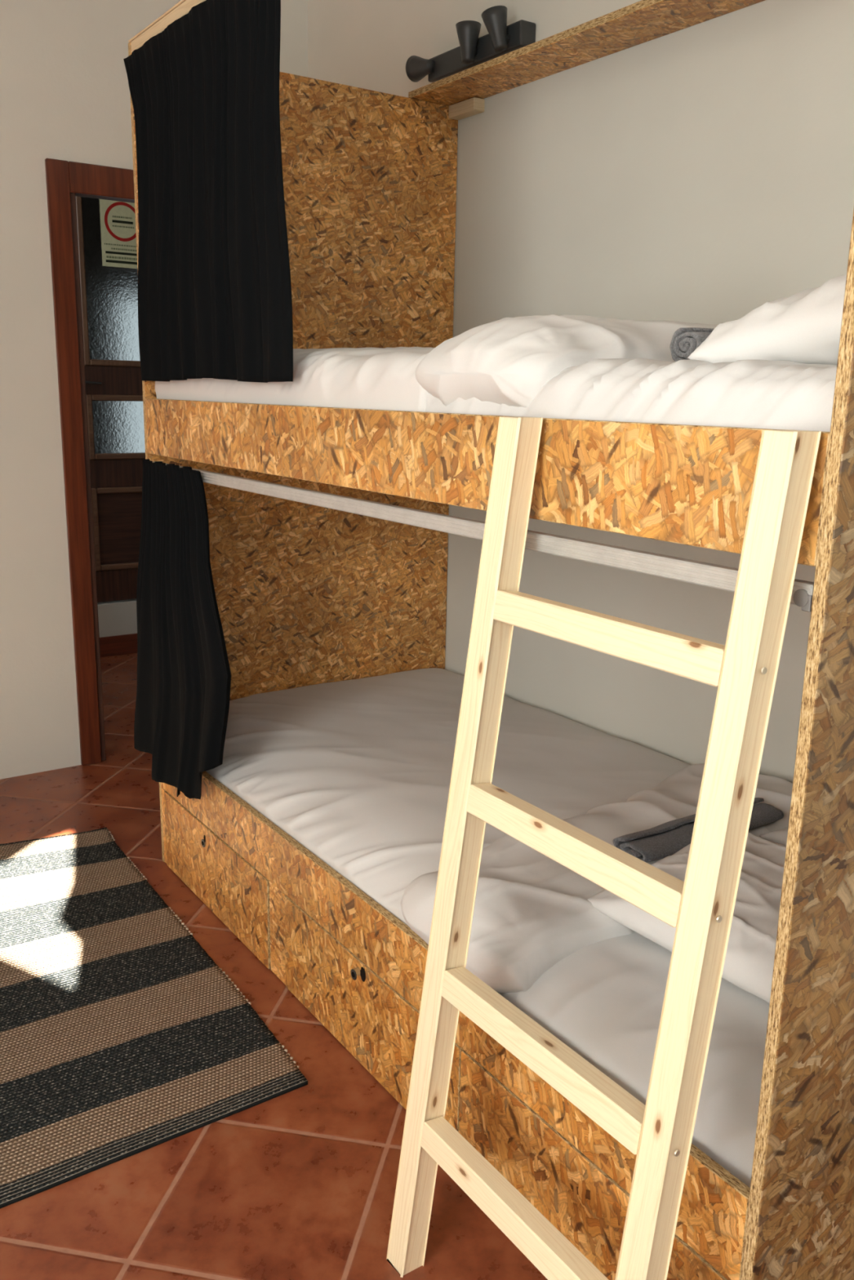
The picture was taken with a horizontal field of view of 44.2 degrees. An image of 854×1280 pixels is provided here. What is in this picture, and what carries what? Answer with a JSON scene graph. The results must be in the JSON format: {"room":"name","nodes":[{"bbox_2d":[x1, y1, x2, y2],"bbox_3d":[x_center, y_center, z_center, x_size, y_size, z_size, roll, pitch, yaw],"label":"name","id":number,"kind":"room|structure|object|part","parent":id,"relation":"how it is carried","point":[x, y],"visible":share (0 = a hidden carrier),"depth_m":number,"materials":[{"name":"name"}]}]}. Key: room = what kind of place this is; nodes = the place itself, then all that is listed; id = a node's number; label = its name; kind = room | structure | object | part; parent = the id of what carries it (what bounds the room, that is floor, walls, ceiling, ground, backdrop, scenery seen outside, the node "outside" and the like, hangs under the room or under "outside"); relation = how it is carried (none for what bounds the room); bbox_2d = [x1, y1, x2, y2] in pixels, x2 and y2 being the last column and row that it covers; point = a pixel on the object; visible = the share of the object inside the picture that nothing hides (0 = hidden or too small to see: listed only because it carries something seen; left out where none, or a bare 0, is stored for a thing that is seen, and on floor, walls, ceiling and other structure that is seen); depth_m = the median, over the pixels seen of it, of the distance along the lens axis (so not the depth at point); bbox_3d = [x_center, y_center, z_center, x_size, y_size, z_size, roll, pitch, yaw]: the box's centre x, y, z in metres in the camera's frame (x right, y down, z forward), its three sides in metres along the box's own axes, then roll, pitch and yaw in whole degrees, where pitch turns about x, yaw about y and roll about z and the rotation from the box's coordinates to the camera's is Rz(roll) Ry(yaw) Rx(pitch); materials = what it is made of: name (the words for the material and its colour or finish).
{"room":"dormitory","nodes":[
{"label":"dormitory","id":0,"kind":"room"},
{"bbox_2d":[97,599,137,637],"bbox_3d":[-1.952,-0.246,6.020,2.750,0.262,1.780,-8,16,-33],"label":"wall","id":1,"kind":"structure","parent":0,"point":[115,618],"depth_m":5.24,"materials":[{"name":"paint"}]},
{"bbox_2d":[99,633,137,657],"bbox_3d":[-1.450,0.013,5.320,2.750,0.100,0.012,-8,16,-33],"label":"baseboard","id":2,"kind":"structure","parent":1,"relation":"attached to","point":[124,644],"depth_m":5.25,"materials":[{"name":"wood"}]},
{"bbox_2d":[0,0,307,779],"bbox_3d":[-1.401,-0.873,3.384,4.900,2.720,0.150,-8,16,-33],"label":"wall","id":3,"kind":"structure","parent":0,"point":[64,91],"depth_m":3.38,"materials":[{"name":"paint"}]},
{"bbox_2d":[44,158,134,765],"bbox_3d":[-0.886,-0.593,3.809,0.881,1.999,0.169,-8,16,-33],"label":"trim","id":4,"kind":"structure","parent":3,"relation":"attached to","point":[65,180],"depth_m":3.48,"materials":[{"name":"brown wood"}]},
{"bbox_2d":[0,653,547,1279],"bbox_3d":[-0.408,0.864,2.256,4.900,0.100,6.800,-8,16,-33],"label":"floor","id":5,"kind":"structure","parent":0,"point":[300,1184],"depth_m":1.80,"materials":[{"name":"tile"}]},
{"bbox_2d":[0,826,307,1208],"bbox_3d":[-0.996,0.752,2.439,0.916,0.010,1.561,-8,16,-33],"label":"rug","id":6,"kind":"object","parent":5,"relation":"on","point":[122,1037],"visible":1,"depth_m":2.21,"materials":[{"name":"fabric"}]},
{"bbox_2d":[128,0,853,1279],"bbox_3d":[0.237,-0.256,2.196,0.969,2.131,2.047,-8,16,-33],"label":"bunk bed","id":7,"kind":"object","parent":5,"relation":"on","point":[330,527],"visible":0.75,"depth_m":1.99,"materials":[{"name":"wood"}]},
{"bbox_3d":[-0.118,-1.225,1.704,0.050,0.005,2.045,-8,16,-33],"label":"rail","id":8,"kind":"part","parent":7,"relation":"part of","materials":[{"name":"brown wood"}]},
{"bbox_3d":[-0.729,0.521,2.954,0.018,0.224,0.022,-8,16,-33],"label":"post","id":9,"kind":"part","parent":7,"relation":"part of","materials":[{"name":"brown wood"}]},
{"bbox_3d":[-0.118,-1.208,1.708,0.050,0.027,2.009,-8,16,-33],"label":"rail","id":10,"kind":"part","parent":7,"relation":"part of","materials":[{"name":"brown wood"}]},
{"bbox_2d":[133,458,231,799],"bbox_3d":[-0.619,-0.011,2.591,0.068,0.828,0.656,-8,16,-33],"label":"curtain","id":11,"kind":"object","parent":7,"relation":"hanging from","point":[183,690],"visible":1,"depth_m":2.57,"materials":[{"name":"black fabric"}]},
{"bbox_2d":[123,0,293,382],"bbox_3d":[-0.494,-0.939,2.259,0.040,0.747,0.847,-8,16,-33],"label":"curtain","id":12,"kind":"object","parent":7,"relation":"hanging from","point":[215,300],"visible":1,"depth_m":2.18,"materials":[{"name":"black fabric"}]},
{"bbox_3d":[-0.541,0.591,2.681,0.018,0.222,0.648,-8,16,-33],"label":"drawer","id":13,"kind":"part","parent":7,"relation":"part of","materials":[{"name":"brown wood"}]},
{"bbox_3d":[-0.331,0.664,2.387,0.018,0.224,0.080,-8,16,-33],"label":"post","id":14,"kind":"part","parent":7,"relation":"part of","materials":[{"name":"brown wood"}]},
{"bbox_3d":[-0.332,-0.451,3.013,0.962,2.112,0.018,-8,16,-33],"label":"panel","id":15,"kind":"part","parent":7,"relation":"part of","materials":[{"name":"brown wood"}]},
{"bbox_3d":[-0.124,0.740,2.087,0.018,0.222,0.659,-8,16,-33],"label":"drawer","id":16,"kind":"part","parent":7,"relation":"part of","materials":[{"name":"brown wood"}]},
{"bbox_3d":[-0.148,-0.348,1.903,0.018,0.139,2.011,-8,16,-33],"label":"guard rail","id":17,"kind":"part","parent":7,"relation":"part of","materials":[{"name":"brown wood"}]},
{"bbox_2d":[217,358,836,431],"bbox_3d":[0.254,-0.451,2.153,0.942,0.203,2.016,-8,16,-33],"label":"mattress","id":18,"kind":"object","parent":7,"relation":"on","point":[755,393],"visible":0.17,"depth_m":1.27,"materials":[{"name":"white fabric"}]},
{"bbox_2d":[155,314,717,412],"bbox_3d":[0.111,-0.585,2.322,0.970,0.195,1.536,-8,16,-33],"label":"duvet","id":19,"kind":"object","parent":18,"relation":"on","point":[507,361],"visible":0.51,"depth_m":1.65,"materials":[{"name":"white fabric"}]},
{"bbox_2d":[669,327,714,361],"bbox_3d":[0.521,-0.435,1.573,0.325,0.056,0.078,-4,14,-20],"label":"towel","id":20,"kind":"object","parent":18,"relation":"on","point":[685,340],"visible":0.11,"depth_m":1.52,"materials":[{"name":"grey fabric"}]},
{"bbox_2d":[686,274,846,364],"bbox_3d":[0.670,-0.419,1.391,0.602,0.165,0.325,-9,16,-35],"label":"pillow","id":21,"kind":"object","parent":18,"relation":"on","point":[804,326],"visible":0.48,"depth_m":1.26,"materials":[{"name":"white fabric"}]},
{"bbox_3d":[0.227,0.866,1.586,0.018,0.222,0.586,-8,16,-33],"label":"drawer","id":22,"kind":"part","parent":7,"relation":"part of","materials":[{"name":"brown wood"}]},
{"bbox_2d":[497,931,769,1187],"bbox_3d":[0.236,0.428,2.364,0.942,0.125,2.012,-8,16,-33],"label":"mattress","id":23,"kind":"object","parent":7,"relation":"on","point":[604,1000],"visible":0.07,"depth_m":1.58,"materials":[{"name":"white fabric"}]},
{"bbox_2d":[205,667,792,992],"bbox_3d":[0.091,0.327,2.536,0.981,0.199,1.538,-8,16,-33],"label":"duvet","id":24,"kind":"object","parent":23,"relation":"on","point":[357,772],"visible":0.59,"depth_m":2.35,"materials":[{"name":"white fabric"}]},
{"bbox_2d":[613,797,783,862],"bbox_3d":[0.535,0.367,2.053,0.394,0.037,0.097,-8,16,-33],"label":"towel","id":25,"kind":"object","parent":24,"relation":"on","point":[664,840],"visible":0.53,"depth_m":1.99,"materials":[{"name":"grey fabric"}]},
{"bbox_2d":[587,831,786,1003],"bbox_3d":[0.587,0.461,1.750,0.394,0.133,0.521,-10,17,-39],"label":"pillow","id":26,"kind":"object","parent":23,"relation":"on","point":[748,963],"visible":0.28,"depth_m":1.71,"materials":[{"name":"white fabric"}]},
{"bbox_2d":[760,827,787,845],"bbox_3d":[0.902,0.428,1.925,0.290,0.117,0.500,-7,16,-31],"label":"pillow","id":27,"kind":"object","parent":23,"relation":"on","point":[780,837],"visible":0.07,"depth_m":2.03,"materials":[{"name":"white fabric"}]},
{"bbox_3d":[0.809,-0.043,1.386,0.962,2.112,0.018,-8,16,-33],"label":"panel","id":28,"kind":"part","parent":7,"relation":"part of","materials":[{"name":"brown wood"}]},
{"bbox_2d":[386,416,821,1279],"bbox_3d":[0.170,0.376,1.357,0.210,1.286,0.484,-8,16,-33],"label":"ladder","id":29,"kind":"object","parent":5,"relation":"on","point":[744,670],"visible":1,"depth_m":1.27,"materials":[{"name":"beige wood"}]},
{"bbox_2d":[307,0,853,783],"bbox_3d":[1.069,-0.476,1.919,0.150,2.720,5.137,-8,16,-33],"label":"wall","id":30,"kind":"structure","parent":0,"point":[701,173],"depth_m":2.57,"materials":[{"name":"paint"}]},
{"bbox_2d":[405,5,535,82],"bbox_3d":[0.101,-1.623,2.886,0.120,0.102,0.474,-8,16,-33],"label":"spotlight","id":31,"kind":"object","parent":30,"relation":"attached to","point":[501,39],"visible":1,"depth_m":2.82,"materials":[{"name":"grey paint"}]},
{"bbox_3d":[-0.015,-1.658,3.039,0.069,0.069,0.084,-8,16,-33],"label":"lamp shade","id":32,"kind":"part","parent":31,"relation":"part of","materials":[{"name":"grey paint"}]},
{"bbox_3d":[0.111,-1.611,2.843,0.069,0.094,0.069,-8,16,-33],"label":"lamp shade","id":33,"kind":"part","parent":31,"relation":"part of","materials":[{"name":"grey paint"}]},
{"bbox_3d":[0.174,-1.586,2.737,0.068,0.102,0.069,-8,16,-33],"label":"lamp shade","id":34,"kind":"part","parent":31,"relation":"part of","materials":[{"name":"grey paint"}]},
{"bbox_3d":[-1.471,-1.406,5.056,2.750,2.458,0.120,-8,16,-33],"label":"wall","id":35,"kind":"structure","parent":0,"visible":0},
{"bbox_2d":[75,195,145,602],"bbox_3d":[-1.379,-1.212,5.096,0.800,2.050,0.078,-8,16,-33],"label":"door","id":36,"kind":"structure","parent":35,"relation":"in","point":[108,295],"depth_m":5.04,"materials":[{"name":"brown wood"}]},
{"bbox_3d":[-1.579,-1.198,4.934,0.098,0.150,0.038,-8,16,-33],"label":"handle","id":37,"kind":"part","parent":36,"relation":"part of","materials":[{"name":"metal"}]},
{"bbox_3d":[-1.379,-1.696,4.989,0.545,0.778,0.046,-8,16,-33],"label":"moulding","id":38,"kind":"part","parent":36,"relation":"part of","materials":[{"name":"brown wood"}]},
{"bbox_3d":[-1.380,-1.697,4.991,0.497,0.730,0.006,-8,16,-33],"label":"glass pane","id":39,"kind":"part","parent":36,"relation":"part of","materials":[{"name":"white"}]},
{"bbox_3d":[-1.391,-1.041,5.145,0.545,0.303,0.046,-8,16,-33],"label":"moulding","id":40,"kind":"part","parent":36,"relation":"part of","materials":[{"name":"brown wood"}]},
{"bbox_3d":[-1.401,-0.566,5.258,0.545,0.404,0.046,-8,16,-33],"label":"moulding","id":41,"kind":"part","parent":36,"relation":"part of","materials":[{"name":"brown wood"}]},
{"bbox_2d":[98,199,137,268],"bbox_3d":[-1.411,-1.888,4.888,0.210,0.300,0.002,-8,16,-33],"label":"paper notice","id":42,"kind":"object","parent":36,"relation":"attached to","point":[117,219],"visible":0.83,"depth_m":4.88,"materials":[{"name":"white paper"}]},
{"bbox_2d":[104,243,136,247],"bbox_3d":[-1.412,-1.837,4.899,0.182,0.006,0.001,-8,16,-33],"label":"print","id":43,"kind":"object","parent":42,"relation":"on","point":[106,245],"depth_m":4.89},
{"bbox_2d":[106,255,137,260],"bbox_3d":[-1.413,-1.783,4.913,0.170,0.009,0.001,-8,16,-33],"label":"print","id":44,"kind":"object","parent":42,"relation":"on","point":[108,257],"depth_m":4.91},
{"bbox_2d":[112,215,131,218],"bbox_3d":[-1.410,-1.957,4.871,0.093,0.007,0.001,-8,16,-33],"label":"print","id":45,"kind":"object","parent":42,"relation":"on","point":[113,216],"depth_m":4.87},
{"bbox_2d":[112,225,133,228],"bbox_3d":[-1.409,-1.917,4.881,0.102,0.006,0.001,-8,16,-33],"label":"print","id":46,"kind":"object","parent":42,"relation":"on","point":[113,226],"depth_m":4.88},
{"bbox_2d":[111,247,136,251],"bbox_3d":[-1.412,-1.820,4.904,0.120,0.007,0.001,-8,16,-33],"label":"print","id":47,"kind":"object","parent":42,"relation":"on","point":[113,249],"depth_m":4.90},
{"bbox_3d":[-1.393,-1.042,5.146,0.497,0.255,0.006,-8,16,-33],"label":"glass pane","id":48,"kind":"part","parent":36,"relation":"part of","materials":[{"name":"white"}]},
{"bbox_3d":[-1.402,-0.566,5.259,0.497,0.356,0.006,-8,16,-33],"label":"panel","id":49,"kind":"part","parent":36,"relation":"part of","materials":[{"name":"brown wood"}]}
]}

